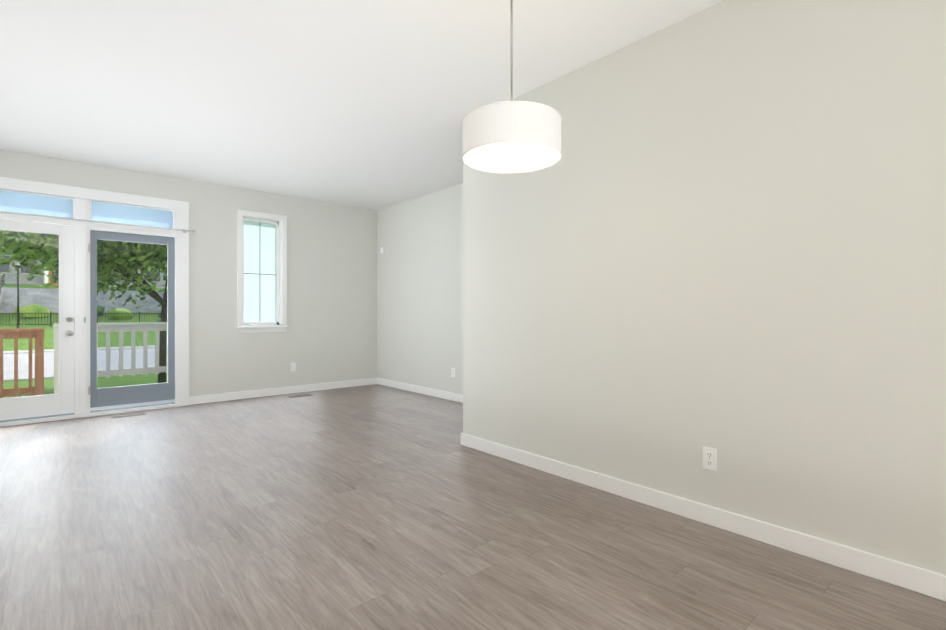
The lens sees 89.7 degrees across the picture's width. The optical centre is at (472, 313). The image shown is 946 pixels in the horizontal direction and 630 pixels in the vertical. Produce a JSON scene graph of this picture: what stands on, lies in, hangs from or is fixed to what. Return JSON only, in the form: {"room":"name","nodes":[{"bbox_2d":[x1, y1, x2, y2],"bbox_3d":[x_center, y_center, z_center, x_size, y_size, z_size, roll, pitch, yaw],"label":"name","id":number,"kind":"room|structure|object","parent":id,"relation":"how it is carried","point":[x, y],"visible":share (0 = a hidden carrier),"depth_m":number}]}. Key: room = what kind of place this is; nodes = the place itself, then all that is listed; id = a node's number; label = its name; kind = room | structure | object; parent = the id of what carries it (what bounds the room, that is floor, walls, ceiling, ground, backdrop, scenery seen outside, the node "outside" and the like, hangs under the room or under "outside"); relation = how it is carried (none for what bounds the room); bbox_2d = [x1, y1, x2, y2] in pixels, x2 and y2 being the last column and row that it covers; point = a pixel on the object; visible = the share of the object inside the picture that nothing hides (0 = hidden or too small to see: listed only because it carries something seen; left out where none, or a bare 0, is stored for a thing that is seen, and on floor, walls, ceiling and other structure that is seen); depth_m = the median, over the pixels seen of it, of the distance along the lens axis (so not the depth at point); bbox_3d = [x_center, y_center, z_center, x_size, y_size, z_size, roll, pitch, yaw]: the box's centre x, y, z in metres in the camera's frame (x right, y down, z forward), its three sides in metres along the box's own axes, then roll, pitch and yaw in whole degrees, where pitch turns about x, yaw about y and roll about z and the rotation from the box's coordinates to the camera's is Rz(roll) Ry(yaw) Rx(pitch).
{"room":"empty living room","nodes":[
{"label":"empty living room","id":0,"kind":"room"},
{"bbox_2d":[0,149,376,396],"bbox_3d":[-3.600,-0.250,5.673,5.850,2.700,0.200,0,0,-41],"label":"wall","id":1,"kind":"structure","parent":0,"point":[329,335],"depth_m":6.33},
{"bbox_2d":[0,177,188,426],"bbox_3d":[-4.224,-0.115,5.104,2.020,2.430,0.290,0,0,-41],"label":"door frame","id":2,"kind":"structure","parent":1,"relation":"attached to","point":[80,395],"depth_m":5.13},
{"bbox_2d":[0,211,195,232],"bbox_3d":[-4.343,-0.974,4.817,2.704,0.044,0.101,0,0,-41],"label":"curtain rod","id":3,"kind":"object","parent":1,"relation":"attached to","point":[185,230],"visible":1,"depth_m":5.07},
{"bbox_2d":[236,209,288,332],"bbox_3d":[-2.805,-0.533,6.306,0.660,1.575,0.200,0,0,-41],"label":"window","id":4,"kind":"structure","parent":1,"relation":"in","point":[261,272],"depth_m":6.35},
{"bbox_2d":[189,378,376,404],"bbox_3d":[-2.450,1.051,6.539,2.540,0.098,0.020,0,0,-41],"label":"baseboard","id":5,"kind":"structure","parent":1,"relation":"attached to","point":[201,399],"depth_m":6.38},
{"bbox_2d":[291,363,295,370],"bbox_3d":[-2.468,0.738,6.529,0.070,0.115,0.009,0,0,-41],"label":"electrical outlet","id":6,"kind":"object","parent":1,"relation":"attached to","point":[293,366],"visible":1,"depth_m":6.53},
{"bbox_2d":[0,0,723,209],"bbox_3d":[-0.205,-1.658,1.813,5.850,0.120,10.480,0,0,-41],"label":"ceiling","id":7,"kind":"structure","parent":0,"point":[369,104],"depth_m":3.24},
{"bbox_2d":[462,0,560,173],"bbox_3d":[0.177,-1.153,2.189,0.452,0.889,0.452,0,0,-41],"label":"pendant lamp","id":8,"kind":"object","parent":7,"relation":"hanging from","point":[510,136],"visible":1,"depth_m":2.04},
{"bbox_2d":[377,183,462,394],"bbox_3d":[-0.260,-0.250,6.154,0.200,2.700,3.490,0,0,-41],"label":"wall","id":9,"kind":"structure","parent":0,"point":[420,299],"depth_m":6.49},
{"bbox_2d":[377,378,462,402],"bbox_3d":[-0.343,1.051,6.082,0.020,0.098,3.490,0,0,-41],"label":"baseboard","id":10,"kind":"structure","parent":9,"relation":"attached to","point":[456,397],"depth_m":6.46},
{"bbox_2d":[451,368,454,376],"bbox_3d":[-0.250,0.745,5.984,0.009,0.115,0.070,0,0,-41],"label":"outlet","id":11,"kind":"object","parent":9,"relation":"attached to","point":[452,372],"visible":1,"depth_m":5.98},
{"bbox_2d":[0,384,945,629],"bbox_3d":[-0.205,1.162,1.815,5.850,0.120,10.480,0,0,-41],"label":"floor","id":12,"kind":"structure","parent":0,"point":[374,507],"depth_m":2.30},
{"bbox_2d":[111,412,145,417],"bbox_3d":[-3.696,1.098,5.109,0.300,0.005,0.110,0,0,-41],"label":"floor vent","id":13,"kind":"object","parent":12,"relation":"in","point":[128,415],"visible":0.98,"depth_m":5.10},
{"bbox_2d":[287,394,311,397],"bbox_3d":[-2.294,1.097,6.316,0.300,0.005,0.110,0,0,-41],"label":"floor vent","id":14,"kind":"object","parent":12,"relation":"in","point":[299,395],"visible":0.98,"depth_m":6.33},
{"bbox_2d":[463,0,945,574],"bbox_3d":[2.684,-0.248,1.898,1.400,2.700,6.790,0,0,-41],"label":"wall","id":15,"kind":"structure","parent":0,"point":[721,228],"depth_m":2.36},
{"bbox_2d":[461,433,945,601],"bbox_3d":[2.082,1.054,1.512,0.024,0.098,6.606,0,0,-41],"label":"baseboard","id":16,"kind":"structure","parent":15,"relation":"attached to","point":[910,577],"depth_m":2.34},
{"bbox_2d":[703,446,716,470],"bbox_3d":[1.234,0.759,2.481,0.009,0.115,0.070,0,0,-41],"label":"electrical outlet","id":17,"kind":"object","parent":15,"relation":"attached to","point":[709,458],"visible":1,"depth_m":2.48},
{"label":"outside","id":18,"kind":"structure","parent":0,"visible":0},
{"bbox_2d":[0,284,166,397],"bbox_3d":[-54.913,-0.283,62.447,180.000,4.900,153.400,0,0,-41],"label":"lawn","id":19,"kind":"structure","parent":18,"point":[10,345],"depth_m":34.95},
{"bbox_2d":[0,273,4,304],"bbox_3d":[-31.687,-0.371,30.370,1.700,5.555,16.310,0,0,-41],"label":"path","id":20,"kind":"structure","parent":19,"relation":"on","point":[3,281],"depth_m":35.16},
{"bbox_2d":[14,260,21,327],"bbox_3d":[-27.566,-0.938,28.834,0.440,4.750,0.440,0,0,-41],"label":"lamp post","id":21,"kind":"object","parent":19,"relation":"on","point":[18,266],"depth_m":28.79},
{"bbox_2d":[0,243,43,284],"bbox_3d":[-49.747,-8.850,47.941,10.000,12.650,12.400,0,0,-41],"label":"building","id":22,"kind":"structure","parent":19,"relation":"on","point":[38,279],"depth_m":45.58},
{"bbox_2d":[48,263,58,284],"bbox_3d":[-40.637,-6.424,47.033,2.320,7.800,3.400,0,0,-41],"label":"building","id":23,"kind":"structure","parent":19,"relation":"on","point":[54,282],"depth_m":45.93},
{"bbox_2d":[3,345,154,381],"bbox_3d":[-18.353,2.066,20.892,180.000,0.090,15.300,0,0,-41],"label":"road","id":24,"kind":"structure","parent":19,"relation":"on","point":[25,356],"depth_m":20.43},
{"bbox_2d":[0,311,160,326],"bbox_3d":[-25.396,0.484,33.408,54.040,1.200,0.080,0,0,-41],"label":"fence","id":25,"kind":"object","parent":19,"relation":"on","point":[126,313],"depth_m":31.18},
{"bbox_2d":[0,322,166,397],"bbox_3d":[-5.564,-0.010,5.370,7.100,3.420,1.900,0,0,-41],"label":"rail","id":26,"kind":"object","parent":19,"relation":"on","point":[38,345],"depth_m":6.41},
{"bbox_2d":[0,230,166,382],"bbox_3d":[-9.285,-1.628,13.313,7.360,7.174,8.936,0,0,-41],"label":"tree","id":27,"kind":"object","parent":19,"relation":"on","point":[37,254],"depth_m":11.17},
{"bbox_2d":[14,304,160,319],"bbox_3d":[-28.734,-0.029,36.365,35.340,1.718,5.175,0,0,-41],"label":"bushes","id":28,"kind":"object","parent":19,"relation":"on","point":[31,309],"depth_m":34.40},
{"bbox_2d":[97,257,166,287],"bbox_3d":[-41.457,-7.409,64.558,17.400,9.550,12.400,0,0,-41],"label":"building","id":29,"kind":"structure","parent":19,"relation":"on","point":[156,281],"depth_m":58.56}
]}

